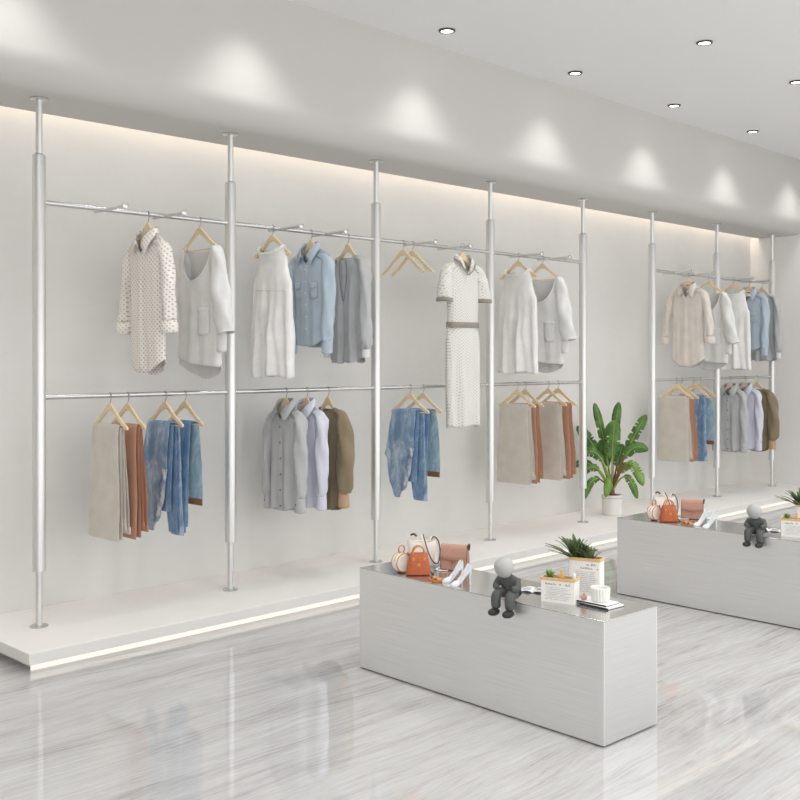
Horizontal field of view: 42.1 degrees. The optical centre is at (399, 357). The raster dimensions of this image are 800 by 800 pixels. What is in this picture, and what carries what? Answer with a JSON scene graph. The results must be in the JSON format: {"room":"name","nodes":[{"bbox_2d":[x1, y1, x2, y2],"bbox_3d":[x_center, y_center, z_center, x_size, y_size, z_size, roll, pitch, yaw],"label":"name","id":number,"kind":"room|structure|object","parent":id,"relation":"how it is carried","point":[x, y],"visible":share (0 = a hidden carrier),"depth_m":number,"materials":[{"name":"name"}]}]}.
{"room":"clothing store","nodes":[
{"label":"clothing store","id":0,"kind":"room"},
{"bbox_2d":[0,106,749,613],"bbox_3d":[-0.569,-0.320,7.266,12.870,3.600,0.100,0,0,-45],"label":"wall","id":1,"kind":"structure","parent":0,"point":[88,163],"depth_m":6.84,"materials":[{"name":"grey paint"}]},
{"bbox_2d":[0,502,799,799],"bbox_3d":[1.796,1.530,4.900,12.870,0.100,6.790,0,0,-45],"label":"floor","id":2,"kind":"structure","parent":0,"point":[282,707],"depth_m":4.20,"materials":[{"name":"stone"}]},
{"bbox_2d":[0,481,799,665],"bbox_3d":[1.108,1.408,8.278,8.865,0.056,0.840,0,0,-45],"label":"platform","id":3,"kind":"object","parent":2,"relation":"on","point":[83,626],"depth_m":6.20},
{"bbox_2d":[30,96,587,628],"bbox_3d":[-0.129,0.022,7.009,4.887,2.716,0.325,0,0,-45],"label":"clothes rack","id":4,"kind":"object","parent":3,"relation":"on","point":[39,202],"visible":1,"depth_m":6.17,"materials":[{"name":"metal"}]},
{"bbox_2d":[92,392,128,430],"bbox_3d":[-1.570,0.284,5.629,0.369,0.200,0.012,0,0,45],"label":"wooden hanger","id":5,"kind":"object","parent":4,"relation":"hanging from","point":[109,407],"visible":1,"depth_m":5.61,"materials":[{"name":"brown wood"}]},
{"bbox_2d":[88,423,130,541],"bbox_3d":[-1.577,0.665,5.636,0.337,0.618,0.088,0,0,45],"label":"trousers","id":6,"kind":"object","parent":5,"relation":"hanging from","point":[109,511],"visible":1,"depth_m":5.57,"materials":[{"name":"fabric"}]},
{"bbox_2d":[110,392,145,429],"bbox_3d":[-1.493,0.284,5.705,0.369,0.200,0.012,0,0,45],"label":"wooden hanger","id":7,"kind":"object","parent":4,"relation":"hanging from","point":[127,406],"visible":0.84,"depth_m":5.67,"materials":[{"name":"brown wood"}]},
{"bbox_2d":[111,422,148,539],"bbox_3d":[-1.500,0.665,5.713,0.337,0.618,0.087,0,0,45],"label":"trousers","id":8,"kind":"object","parent":7,"relation":"hanging from","point":[135,462],"visible":0.52,"depth_m":5.62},
{"bbox_2d":[138,211,155,244],"bbox_3d":[-1.404,-0.715,5.794,0.303,0.209,0.012,0,0,45],"label":"wooden hanger","id":9,"kind":"object","parent":4,"relation":"hanging from","point":[147,227],"visible":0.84,"depth_m":5.79,"materials":[{"name":"brown wood"}]},
{"bbox_2d":[116,226,177,374],"bbox_3d":[-1.411,-0.321,5.787,0.566,0.827,0.122,0,0,45],"label":"dress","id":10,"kind":"object","parent":9,"relation":"hanging from","point":[148,303],"visible":1,"depth_m":5.72,"materials":[{"name":"beige fabric"}]},
{"bbox_2d":[147,391,183,427],"bbox_3d":[-1.327,0.284,5.872,0.369,0.200,0.012,0,0,45],"label":"wooden hanger","id":11,"kind":"object","parent":4,"relation":"hanging from","point":[164,405],"visible":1,"depth_m":5.85,"materials":[{"name":"brown wood"}]},
{"bbox_2d":[144,420,183,535],"bbox_3d":[-1.362,0.673,5.902,0.360,0.638,0.090,0,0,45],"label":"jeans","id":12,"kind":"object","parent":11,"relation":"hanging from","point":[162,444],"visible":0.91,"depth_m":5.83,"materials":[{"name":"fabric"}]},
{"bbox_2d":[167,390,203,425],"bbox_3d":[-1.233,0.284,5.965,0.369,0.200,0.012,0,0,45],"label":"wooden hanger","id":13,"kind":"object","parent":4,"relation":"hanging from","point":[184,404],"visible":0.78,"depth_m":5.94,"materials":[{"name":"brown wood"}]},
{"bbox_2d":[172,420,202,532],"bbox_3d":[-1.225,0.673,5.956,0.271,0.637,0.072,0,0,45],"label":"jeans","id":14,"kind":"object","parent":13,"relation":"hanging from","point":[191,461],"visible":0.74,"depth_m":5.91,"materials":[{"name":"blue fabric"}]},
{"bbox_2d":[181,217,216,251],"bbox_3d":[-1.163,-0.720,6.035,0.369,0.200,0.012,0,0,45],"label":"wooden hanger","id":15,"kind":"object","parent":4,"relation":"hanging from","point":[199,231],"visible":1,"depth_m":6.03,"materials":[{"name":"brown wood"}]},
{"bbox_2d":[177,243,234,378],"bbox_3d":[-1.130,-0.269,6.002,0.128,0.784,0.553,0,0,-41],"label":"scoop neck top","id":16,"kind":"object","parent":15,"relation":"hanging from","point":[204,302],"visible":1,"depth_m":5.94,"materials":[{"name":"fabric"}]},
{"bbox_2d":[251,244,294,378],"bbox_3d":[-0.786,-0.286,6.413,0.187,0.821,0.397,0,0,-43],"label":"dress","id":17,"kind":"object","parent":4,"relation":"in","point":[272,326],"visible":1,"depth_m":6.32,"materials":[{"name":"white fabric"}]},
{"bbox_2d":[254,225,291,258],"bbox_3d":[-0.786,-0.720,6.412,0.369,0.200,0.012,0,0,45],"label":"wooden hanger","id":18,"kind":"object","parent":4,"relation":"hanging from","point":[272,238],"visible":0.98,"depth_m":6.41,"materials":[{"name":"brown wood"}]},
{"bbox_2d":[278,388,288,414],"bbox_3d":[-0.711,0.289,6.487,0.303,0.209,0.012,0,0,45],"label":"wooden hanger","id":19,"kind":"object","parent":4,"relation":"hanging from","point":[285,402],"visible":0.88,"depth_m":6.50,"materials":[{"name":"wood"}]},
{"bbox_2d":[262,398,307,513],"bbox_3d":[-0.713,0.603,6.482,0.400,0.709,0.132,0,0,45],"label":"shirt","id":20,"kind":"object","parent":19,"relation":"hanging from","point":[284,436],"visible":1,"depth_m":6.41,"materials":[{"name":"grey fabric"}]},
{"bbox_2d":[299,387,310,411],"bbox_3d":[-0.591,0.289,6.607,0.303,0.209,0.012,0,0,45],"label":"wooden hanger","id":21,"kind":"object","parent":4,"relation":"hanging from","point":[306,401],"visible":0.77,"depth_m":6.61,"materials":[{"name":"wood"}]},
{"bbox_2d":[295,397,328,510],"bbox_3d":[-0.593,0.603,6.602,0.400,0.709,0.132,0,0,45],"label":"shirt","id":22,"kind":"object","parent":21,"relation":"hanging from","point":[318,422],"visible":0.52,"depth_m":6.49,"materials":[{"name":"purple fabric"}]},
{"bbox_2d":[303,229,314,258],"bbox_3d":[-0.567,-0.715,6.631,0.303,0.209,0.012,0,0,45],"label":"wooden hanger","id":23,"kind":"object","parent":4,"relation":"hanging from","point":[311,243],"visible":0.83,"depth_m":6.64,"materials":[{"name":"wood"}]},
{"bbox_2d":[288,241,335,353],"bbox_3d":[-0.576,-0.384,6.623,0.447,0.720,0.118,0,0,45],"label":"denim shirt","id":24,"kind":"object","parent":23,"relation":"hanging from","point":[313,276],"visible":0.96,"depth_m":6.55,"materials":[{"name":"fabric"}]},
{"bbox_2d":[320,387,334,410],"bbox_3d":[-0.466,0.289,6.732,0.303,0.209,0.012,0,0,45],"label":"wooden hanger","id":25,"kind":"object","parent":4,"relation":"hanging from","point":[327,401],"visible":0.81,"depth_m":6.73,"materials":[{"name":"wood"}]},
{"bbox_2d":[318,407,354,509],"bbox_3d":[-0.470,0.651,6.724,0.505,0.671,0.144,0,0,45],"label":"jacket","id":26,"kind":"object","parent":25,"relation":"hanging from","point":[341,445],"visible":0.47,"depth_m":6.58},
{"bbox_2d":[339,234,356,259],"bbox_3d":[-0.343,-0.715,6.855,0.303,0.209,0.012,0,0,45],"label":"wooden hanger","id":27,"kind":"object","parent":4,"relation":"hanging from","point":[348,248],"visible":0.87,"depth_m":6.85,"materials":[{"name":"wood"}]},
{"bbox_2d":[321,254,372,363],"bbox_3d":[-0.343,-0.320,6.857,0.464,0.715,0.125,0,0,45],"label":"blouse","id":28,"kind":"object","parent":27,"relation":"hanging from","point":[353,328],"visible":0.87,"depth_m":6.77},
{"bbox_2d":[382,240,424,275],"bbox_3d":[0.021,-0.700,7.219,0.415,0.239,0.012,0,0,45],"label":"wooden hanger","id":29,"kind":"object","parent":4,"relation":"hanging from","point":[402,252],"visible":1,"depth_m":7.21,"materials":[{"name":"brown wood"}]},
{"bbox_2d":[391,384,429,413],"bbox_3d":[0.070,0.284,7.268,0.369,0.200,0.012,0,0,45],"label":"wooden hanger","id":30,"kind":"object","parent":4,"relation":"hanging from","point":[410,395],"visible":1,"depth_m":7.25,"materials":[{"name":"brown wood"}]},
{"bbox_2d":[385,408,427,500],"bbox_3d":[0.034,0.673,7.298,0.360,0.638,0.090,0,0,45],"label":"jeans","id":31,"kind":"object","parent":30,"relation":"hanging from","point":[405,447],"visible":1,"depth_m":7.25,"materials":[{"name":"fabric"}]},
{"bbox_2d":[391,241,434,276],"bbox_3d":[0.088,-0.700,7.286,0.415,0.239,0.012,0,0,45],"label":"wooden hanger","id":32,"kind":"object","parent":4,"relation":"hanging from","point":[412,253],"visible":0.98,"depth_m":7.27,"materials":[{"name":"wood"}]},
{"bbox_2d":[406,384,442,412],"bbox_3d":[0.163,0.284,7.361,0.369,0.200,0.012,0,0,45],"label":"wooden hanger","id":33,"kind":"object","parent":4,"relation":"hanging from","point":[422,395],"visible":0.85,"depth_m":7.33,"materials":[{"name":"brown wood"}]},
{"bbox_2d":[410,408,439,480],"bbox_3d":[0.171,0.673,7.352,0.271,0.637,0.072,0,0,45],"label":"jeans","id":34,"kind":"object","parent":33,"relation":"hanging from","point":[432,444],"visible":0.46,"depth_m":7.30,"materials":[{"name":"blue fabric"}]},
{"bbox_2d":[459,243,469,267],"bbox_3d":[0.448,-0.715,7.442,0.303,0.209,0.013,0,0,-39],"label":"wooden hanger","id":35,"kind":"object","parent":4,"relation":"hanging from","point":[462,254],"visible":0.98,"depth_m":7.45,"materials":[{"name":"wood"}]},
{"bbox_2d":[436,254,491,427],"bbox_3d":[0.450,-0.126,7.440,0.509,1.247,0.144,0,0,-39],"label":"dress","id":36,"kind":"object","parent":35,"relation":"hanging from","point":[463,287],"visible":1,"depth_m":7.37,"materials":[{"name":"fabric"}]},
{"bbox_2d":[498,382,535,407],"bbox_3d":[0.912,0.284,8.111,0.369,0.200,0.012,0,0,45],"label":"wooden hanger","id":37,"kind":"object","parent":4,"relation":"hanging from","point":[516,392],"visible":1,"depth_m":8.10,"materials":[{"name":"brown wood"}]},
{"bbox_2d":[497,403,535,484],"bbox_3d":[0.905,0.665,8.118,0.337,0.618,0.088,0,0,45],"label":"trousers","id":38,"kind":"object","parent":37,"relation":"hanging from","point":[515,460],"visible":1,"depth_m":8.08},
{"bbox_2d":[498,268,537,373],"bbox_3d":[0.922,-0.286,8.120,0.187,0.821,0.397,0,0,-43],"label":"dress","id":39,"kind":"object","parent":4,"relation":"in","point":[518,322],"visible":1,"depth_m":8.04,"materials":[{"name":"white fabric"}]},
{"bbox_2d":[499,253,536,279],"bbox_3d":[0.921,-0.720,8.120,0.369,0.200,0.012,0,0,45],"label":"wooden hanger","id":40,"kind":"object","parent":4,"relation":"hanging from","point":[517,263],"visible":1,"depth_m":8.12,"materials":[{"name":"brown wood"}]},
{"bbox_2d":[509,381,543,407],"bbox_3d":[0.984,0.284,8.182,0.369,0.200,0.012,0,0,45],"label":"wooden hanger","id":41,"kind":"object","parent":4,"relation":"hanging from","point":[525,391],"visible":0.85,"depth_m":8.16,"materials":[{"name":"brown wood"}]},
{"bbox_2d":[515,403,543,483],"bbox_3d":[0.977,0.665,8.190,0.337,0.618,0.087,0,0,45],"label":"trousers","id":42,"kind":"object","parent":41,"relation":"hanging from","point":[538,453],"visible":0.37,"depth_m":8.09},
{"bbox_2d":[532,256,560,280],"bbox_3d":[1.143,-0.720,8.341,0.369,0.200,0.012,0,0,45],"label":"wooden hanger","id":43,"kind":"object","parent":4,"relation":"hanging from","point":[542,265],"visible":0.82,"depth_m":8.32,"materials":[{"name":"brown wood"}]},
{"bbox_2d":[532,275,576,372],"bbox_3d":[1.176,-0.269,8.308,0.128,0.784,0.553,0,0,-41],"label":"scoop neck top","id":44,"kind":"object","parent":43,"relation":"hanging from","point":[556,330],"visible":0.59,"depth_m":8.23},
{"bbox_2d":[532,382,566,405],"bbox_3d":[1.194,0.284,8.393,0.369,0.200,0.012,0,0,45],"label":"wooden hanger","id":45,"kind":"object","parent":4,"relation":"hanging from","point":[547,391],"visible":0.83,"depth_m":8.38,"materials":[{"name":"brown wood"}]},
{"bbox_2d":[532,402,565,480],"bbox_3d":[1.188,0.665,8.400,0.337,0.618,0.088,0,0,45],"label":"trousers","id":46,"kind":"object","parent":45,"relation":"hanging from","point":[550,415],"visible":0.64,"depth_m":8.32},
{"bbox_2d":[541,381,576,405],"bbox_3d":[1.290,0.284,8.488,0.369,0.200,0.012,0,0,45],"label":"wooden hanger","id":47,"kind":"object","parent":4,"relation":"hanging from","point":[557,390],"visible":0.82,"depth_m":8.47,"materials":[{"name":"brown wood"}]},
{"bbox_2d":[543,401,575,478],"bbox_3d":[1.283,0.665,8.496,0.337,0.618,0.087,0,0,45],"label":"trousers","id":48,"kind":"object","parent":47,"relation":"hanging from","point":[570,452],"visible":0.38,"depth_m":8.39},
{"bbox_2d":[30,499,793,670],"bbox_3d":[1.373,1.458,8.042,8.825,0.042,0.008,0,0,-45],"label":"trim","id":49,"kind":"structure","parent":3,"relation":"attached to","point":[242,621],"depth_m":5.75,"materials":[{"name":"white"}]},
{"bbox_2d":[576,402,648,515],"bbox_3d":[1.852,0.882,9.119,0.628,0.995,0.270,0,0,1],"label":"potted plant","id":50,"kind":"object","parent":3,"relation":"on","point":[613,452],"visible":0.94,"depth_m":9.09,"materials":[{"name":"green plant"}]},
{"bbox_2d":[647,211,775,504],"bbox_3d":[3.186,0.022,10.324,2.502,2.716,0.325,0,0,-45],"label":"clothes rack","id":51,"kind":"object","parent":3,"relation":"on","point":[652,270],"visible":0.88,"depth_m":9.95,"materials":[{"name":"metal"}]},
{"bbox_2d":[659,378,693,398],"bbox_3d":[2.601,0.284,9.799,0.369,0.200,0.012,0,0,45],"label":"wooden hanger","id":52,"kind":"object","parent":51,"relation":"hanging from","point":[676,385],"visible":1,"depth_m":9.79,"materials":[{"name":"brown wood"}]},
{"bbox_2d":[658,396,692,462],"bbox_3d":[2.594,0.665,9.807,0.337,0.618,0.088,0,0,45],"label":"trousers","id":53,"kind":"object","parent":52,"relation":"hanging from","point":[674,435],"visible":1,"depth_m":9.77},
{"bbox_2d":[665,377,698,398],"bbox_3d":[2.671,0.284,9.870,0.369,0.200,0.012,0,0,45],"label":"wooden hanger","id":54,"kind":"object","parent":51,"relation":"hanging from","point":[681,385],"visible":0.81,"depth_m":9.84,"materials":[{"name":"brown wood"}]},
{"bbox_2d":[667,395,697,461],"bbox_3d":[2.665,0.665,9.878,0.337,0.618,0.087,0,0,45],"label":"trousers","id":55,"kind":"object","parent":54,"relation":"hanging from","point":[691,401],"visible":0.28,"depth_m":9.77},
{"bbox_2d":[681,273,696,289],"bbox_3d":[2.757,-0.715,9.955,0.303,0.209,0.012,0,0,45],"label":"wooden hanger","id":56,"kind":"object","parent":51,"relation":"hanging from","point":[687,282],"visible":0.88,"depth_m":9.95,"materials":[{"name":"wood"}]},
{"bbox_2d":[661,281,714,367],"bbox_3d":[2.750,-0.321,9.948,0.566,0.827,0.122,0,0,45],"label":"shirt","id":57,"kind":"object","parent":56,"relation":"hanging from","point":[688,306],"visible":1,"depth_m":9.91,"materials":[{"name":"beige fabric"}]},
{"bbox_2d":[678,377,710,397],"bbox_3d":[2.824,0.284,10.022,0.369,0.200,0.012,0,0,45],"label":"wooden hanger","id":58,"kind":"object","parent":51,"relation":"hanging from","point":[692,385],"visible":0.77,"depth_m":10.00,"materials":[{"name":"brown wood"}]},
{"bbox_2d":[683,395,707,461],"bbox_3d":[2.788,0.673,10.052,0.360,0.638,0.090,0,0,45],"label":"jeans","id":59,"kind":"object","parent":58,"relation":"hanging from","point":[700,404],"visible":0.36,"depth_m":9.96,"materials":[{"name":"fabric"}]},
{"bbox_2d":[684,378,717,397],"bbox_3d":[2.918,0.284,10.117,0.369,0.200,0.012,0,0,45],"label":"wooden hanger","id":60,"kind":"object","parent":51,"relation":"hanging from","point":[699,385],"visible":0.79,"depth_m":10.08,"materials":[{"name":"brown wood"}]},
{"bbox_2d":[690,394,714,444],"bbox_3d":[2.926,0.673,10.107,0.271,0.637,0.072,0,0,45],"label":"jeans","id":61,"kind":"object","parent":60,"relation":"hanging from","point":[710,421],"visible":0.29,"depth_m":10.05,"materials":[{"name":"blue fabric"}]},
{"bbox_2d":[700,275,723,294],"bbox_3d":[3.029,-0.720,10.227,0.369,0.200,0.012,0,0,45],"label":"wooden hanger","id":62,"kind":"object","parent":51,"relation":"hanging from","point":[706,283],"visible":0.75,"depth_m":10.20,"materials":[{"name":"brown wood"}]},
{"bbox_2d":[698,292,738,369],"bbox_3d":[3.062,-0.269,10.194,0.128,0.784,0.553,0,0,-41],"label":"scoop neck top","id":63,"kind":"object","parent":62,"relation":"hanging from","point":[716,354],"visible":0.46,"depth_m":10.10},
{"bbox_2d":[724,376,732,390],"bbox_3d":[3.346,0.289,10.544,0.303,0.209,0.012,0,0,45],"label":"wooden hanger","id":64,"kind":"object","parent":51,"relation":"hanging from","point":[729,385],"visible":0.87,"depth_m":10.54,"materials":[{"name":"wood"}]},
{"bbox_2d":[712,382,748,452],"bbox_3d":[3.344,0.603,10.539,0.400,0.709,0.132,0,0,45],"label":"shirt","id":65,"kind":"object","parent":64,"relation":"hanging from","point":[734,415],"visible":0.77,"depth_m":10.47,"materials":[{"name":"grey fabric"}]},
{"bbox_2d":[724,278,749,295],"bbox_3d":[3.391,-0.720,10.589,0.369,0.200,0.012,0,0,45],"label":"wooden hanger","id":66,"kind":"object","parent":51,"relation":"hanging from","point":[731,285],"visible":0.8,"depth_m":10.57,"materials":[{"name":"brown wood"}]},
{"bbox_2d":[720,289,750,369],"bbox_3d":[3.391,-0.286,10.589,0.187,0.821,0.397,0,0,-43],"label":"dress","id":67,"kind":"object","parent":66,"relation":"hanging from","point":[740,358],"visible":0.5,"depth_m":10.48,"materials":[{"name":"white fabric"}]},
{"bbox_2d":[739,378,747,389],"bbox_3d":[3.573,0.289,10.771,0.303,0.209,0.012,0,0,45],"label":"wooden hanger","id":68,"kind":"object","parent":51,"relation":"hanging from","point":[744,384],"visible":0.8,"depth_m":10.77,"materials":[{"name":"wood"}]},
{"bbox_2d":[737,382,763,450],"bbox_3d":[3.571,0.603,10.766,0.400,0.709,0.132,0,0,45],"label":"shirt","id":69,"kind":"object","parent":68,"relation":"hanging from","point":[754,397],"visible":0.43,"depth_m":10.67,"materials":[{"name":"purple fabric"}]},
{"bbox_2d":[745,280,752,291],"bbox_3d":[3.636,-0.715,10.834,0.303,0.209,0.012,0,0,45],"label":"wooden hanger","id":70,"kind":"object","parent":51,"relation":"hanging from","point":[749,288],"visible":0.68,"depth_m":10.83,"materials":[{"name":"wood"}]},
{"bbox_2d":[742,287,769,355],"bbox_3d":[3.627,-0.384,10.826,0.447,0.720,0.118,0,0,45],"label":"denim shirt","id":71,"kind":"object","parent":70,"relation":"hanging from","point":[757,302],"visible":0.4,"depth_m":10.73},
{"bbox_2d":[752,376,763,389],"bbox_3d":[3.763,0.289,10.961,0.303,0.209,0.012,0,0,45],"label":"wooden hanger","id":72,"kind":"object","parent":51,"relation":"hanging from","point":[756,384],"visible":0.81,"depth_m":10.95,"materials":[{"name":"wood"}]},
{"bbox_2d":[751,388,779,450],"bbox_3d":[3.759,0.651,10.953,0.505,0.671,0.144,0,0,45],"label":"jacket","id":73,"kind":"object","parent":72,"relation":"hanging from","point":[771,424],"visible":0.34,"depth_m":10.81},
{"bbox_2d":[758,283,768,294],"bbox_3d":[3.843,-0.715,11.041,0.303,0.209,0.012,0,0,45],"label":"wooden hanger","id":74,"kind":"object","parent":51,"relation":"hanging from","point":[761,289],"visible":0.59,"depth_m":11.03,"materials":[{"name":"wood"}]},
{"bbox_2d":[751,294,782,361],"bbox_3d":[3.844,-0.320,11.043,0.464,0.715,0.125,0,0,45],"label":"blouse","id":75,"kind":"object","parent":74,"relation":"hanging from","point":[775,338],"visible":0.35,"depth_m":10.93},
{"bbox_2d":[360,562,656,746],"bbox_3d":[0.421,1.240,4.581,0.362,0.480,1.408,0,0,-43],"label":"display counter","id":76,"kind":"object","parent":2,"relation":"on","point":[587,673],"depth_m":4.26,"materials":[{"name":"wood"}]},
{"bbox_2d":[391,545,408,572],"bbox_3d":[0.011,0.936,4.846,0.091,0.128,0.058,0,0,-38],"label":"handbag","id":77,"kind":"object","parent":76,"relation":"on","point":[399,561],"visible":0.84,"depth_m":4.83,"materials":[{"name":"beige leather"}]},
{"bbox_2d":[406,545,434,574],"bbox_3d":[0.094,0.932,4.802,0.131,0.135,0.062,0,0,-6],"label":"tote","id":78,"kind":"object","parent":76,"relation":"on","point":[418,562],"visible":1,"depth_m":4.78,"materials":[{"name":"orange leather"}]},
{"bbox_2d":[407,533,440,565],"bbox_3d":[0.116,0.920,4.996,0.160,0.159,0.078,0,0,-4],"label":"bag","id":79,"kind":"object","parent":76,"relation":"on","point":[429,546],"visible":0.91,"depth_m":4.98,"materials":[{"name":"beige leather"}]},
{"bbox_2d":[442,560,462,582],"bbox_3d":[0.236,0.952,4.648,0.102,0.097,0.036,0,0,-18],"label":"shoe","id":80,"kind":"object","parent":76,"relation":"on","point":[459,567],"visible":0.94,"depth_m":4.64,"materials":[{"name":"white leather"}]},
{"bbox_2d":[436,543,469,570],"bbox_3d":[0.249,0.934,4.894,0.157,0.128,0.085,0,0,22],"label":"handbag","id":81,"kind":"object","parent":76,"relation":"on","point":[450,554],"visible":0.95,"depth_m":4.89,"materials":[{"name":"pink leather"}]},
{"bbox_2d":[450,563,471,586],"bbox_3d":[0.268,0.952,4.571,0.102,0.097,0.036,0,0,-18],"label":"shoe","id":82,"kind":"object","parent":76,"relation":"on","point":[468,569],"visible":1,"depth_m":4.57,"materials":[{"name":"white leather"}]},
{"bbox_2d":[488,557,521,618],"bbox_3d":[0.437,0.938,4.287,0.129,0.242,0.146,0,0,37],"label":"sculpture","id":83,"kind":"object","parent":76,"relation":"on","point":[510,589],"visible":1,"depth_m":4.26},
{"bbox_2d":[521,586,540,592],"bbox_3d":[0.576,0.994,4.458,0.125,0.012,0.084,0,0,19],"label":"open magazine","id":84,"kind":"object","parent":76,"relation":"on","point":[531,589],"visible":0.69,"depth_m":4.45,"materials":[{"name":"grey paper"}]},
{"bbox_2d":[540,574,579,604],"bbox_3d":[0.658,0.950,4.273,0.148,0.101,0.072,0,0,28],"label":"storage box","id":85,"kind":"object","parent":76,"relation":"on","point":[555,589],"visible":1,"depth_m":4.24,"materials":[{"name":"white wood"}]},
{"bbox_2d":[546,587,569,601],"bbox_3d":[0.644,0.962,4.243,0.113,0.052,0.001,0,0,28],"label":"print","id":86,"kind":"object","parent":85,"relation":"attached to","point":[549,587],"depth_m":4.25},
{"bbox_2d":[569,556,604,595],"bbox_3d":[0.790,0.921,4.402,0.138,0.158,0.068,0,0,28],"label":"planter box","id":87,"kind":"object","parent":76,"relation":"on","point":[590,572],"visible":0.8,"depth_m":4.37,"materials":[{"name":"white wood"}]},
{"bbox_2d":[545,533,601,558],"bbox_3d":[0.736,0.802,4.439,0.218,0.120,0.177,0,0,-1],"label":"spiky plant","id":88,"kind":"object","parent":87,"relation":"on","point":[576,548],"visible":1,"depth_m":4.40,"materials":[{"name":"green plant"}]},
{"bbox_2d":[577,571,594,591],"bbox_3d":[0.780,0.941,4.373,0.106,0.087,0.001,0,0,28],"label":"print","id":89,"kind":"object","parent":87,"relation":"attached to","point":[580,571],"depth_m":4.37},
{"bbox_2d":[579,602,623,609],"bbox_3d":[0.816,0.996,4.207,0.105,0.008,0.145,0,0,-41],"label":"book","id":90,"kind":"object","parent":76,"relation":"on","point":[619,605],"visible":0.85,"depth_m":4.17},
{"bbox_2d":[577,596,618,606],"bbox_3d":[0.801,0.988,4.218,0.090,0.008,0.145,0,0,-44],"label":"book","id":91,"kind":"object","parent":90,"relation":"on","point":[588,601],"visible":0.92,"depth_m":4.18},
{"bbox_2d":[590,585,609,602],"bbox_3d":[0.810,0.955,4.207,0.081,0.058,0.081,0,0,-45],"label":"cup","id":92,"kind":"object","parent":91,"relation":"on","point":[599,593],"visible":1,"depth_m":4.18,"materials":[{"name":"white ceramic"}]},
{"bbox_2d":[617,512,799,628],"bbox_3d":[1.977,1.240,6.137,0.362,0.480,1.408,0,0,-43],"label":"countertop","id":93,"kind":"structure","parent":2,"relation":"on","point":[708,569],"depth_m":6.06,"materials":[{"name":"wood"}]},
{"bbox_2d":[647,499,660,520],"bbox_3d":[1.570,0.936,6.405,0.091,0.128,0.058,0,0,-38],"label":"handbag","id":94,"kind":"object","parent":93,"relation":"on","point":[653,511],"visible":0.98,"depth_m":6.39,"materials":[{"name":"beige leather"}]},
{"bbox_2d":[653,491,677,513],"bbox_3d":[1.675,0.920,6.556,0.160,0.159,0.078,0,0,-4],"label":"bag","id":95,"kind":"object","parent":93,"relation":"on","point":[660,500],"visible":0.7,"depth_m":6.54,"materials":[{"name":"beige leather"}]},
{"bbox_2d":[659,499,680,521],"bbox_3d":[1.653,0.932,6.361,0.131,0.135,0.062,0,0,-6],"label":"tote","id":96,"kind":"object","parent":93,"relation":"on","point":[668,513],"visible":1,"depth_m":6.34,"materials":[{"name":"orange leather"}]},
{"bbox_2d":[678,499,704,518],"bbox_3d":[1.808,0.934,6.454,0.157,0.128,0.085,0,0,22],"label":"handbag","id":97,"kind":"object","parent":93,"relation":"on","point":[690,508],"visible":0.95,"depth_m":6.45,"materials":[{"name":"pink leather"}]},
{"bbox_2d":[693,509,708,525],"bbox_3d":[1.796,0.952,6.207,0.102,0.097,0.036,0,0,-18],"label":"shoe","id":98,"kind":"object","parent":93,"relation":"on","point":[705,513],"visible":0.98,"depth_m":6.21,"materials":[{"name":"white leather"}]},
{"bbox_2d":[702,511,717,527],"bbox_3d":[1.827,0.952,6.130,0.102,0.097,0.036,0,0,-18],"label":"shoe","id":99,"kind":"object","parent":93,"relation":"on","point":[714,516],"visible":1,"depth_m":6.14,"materials":[{"name":"white leather"}]},
{"bbox_2d":[742,504,766,547],"bbox_3d":[1.996,0.938,5.846,0.129,0.242,0.146,0,0,37],"label":"sculpture","id":100,"kind":"object","parent":93,"relation":"on","point":[756,525],"visible":1,"depth_m":5.82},
{"bbox_2d":[781,517,799,537],"bbox_3d":[2.217,0.950,5.832,0.148,0.101,0.072,0,0,28],"label":"storage box","id":101,"kind":"object","parent":93,"relation":"on","point":[790,527],"visible":1,"depth_m":5.81,"materials":[{"name":"grey"}]},
{"bbox_2d":[796,505,799,517],"bbox_3d":[2.350,0.921,5.962,0.138,0.158,0.068,0,0,28],"label":"planter box","id":102,"kind":"object","parent":93,"relation":"on","point":[797,506],"visible":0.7,"depth_m":5.96,"materials":[{"name":"grey"}]},
{"bbox_2d":[776,488,799,504],"bbox_3d":[2.295,0.802,5.998,0.218,0.120,0.177,0,0,-1],"label":"spiky plant","id":103,"kind":"object","parent":102,"relation":"on","point":[796,501],"visible":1,"depth_m":5.98,"materials":[{"name":"green plant"}]},
{"bbox_2d":[288,0,799,158],"bbox_3d":[1.796,-2.170,4.900,12.870,0.100,6.790,0,0,-45],"label":"ceiling","id":104,"kind":"structure","parent":0,"point":[645,55],"depth_m":7.03,"materials":[{"name":"white paint"}]},
{"bbox_2d":[439,28,454,33],"bbox_3d":[0.304,-2.114,6.725,0.108,0.011,0.108,0,0,-45],"label":"recessed light","id":105,"kind":"object","parent":104,"relation":"in","point":[442,30],"visible":1,"depth_m":6.71,"materials":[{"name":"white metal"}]},
{"bbox_2d":[568,71,582,75],"bbox_3d":[1.301,-2.114,7.722,0.108,0.011,0.108,0,0,-45],"label":"recessed light","id":106,"kind":"object","parent":104,"relation":"in","point":[571,73],"visible":1,"depth_m":7.73,"materials":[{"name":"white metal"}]},
{"bbox_2d":[696,40,712,45],"bbox_3d":[2.043,-2.114,6.979,0.108,0.011,0.108,0,0,-45],"label":"recessed light","id":107,"kind":"object","parent":104,"relation":"in","point":[701,42],"visible":1,"depth_m":6.97,"materials":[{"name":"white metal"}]},
{"bbox_2d":[750,234,799,484],"bbox_3d":[6.346,-0.320,9.380,0.100,3.600,6.690,0,0,-45],"label":"wall","id":108,"kind":"structure","parent":0,"point":[786,248],"depth_m":11.43,"materials":[{"name":"paint"}]},
{"bbox_2d":[0,0,799,238],"bbox_3d":[-0.267,-1.728,6.963,12.670,0.784,0.565,0,0,-45],"label":"soffit","id":109,"kind":"object","parent":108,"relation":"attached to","point":[292,79],"depth_m":6.67,"materials":[{"name":"white paint"}]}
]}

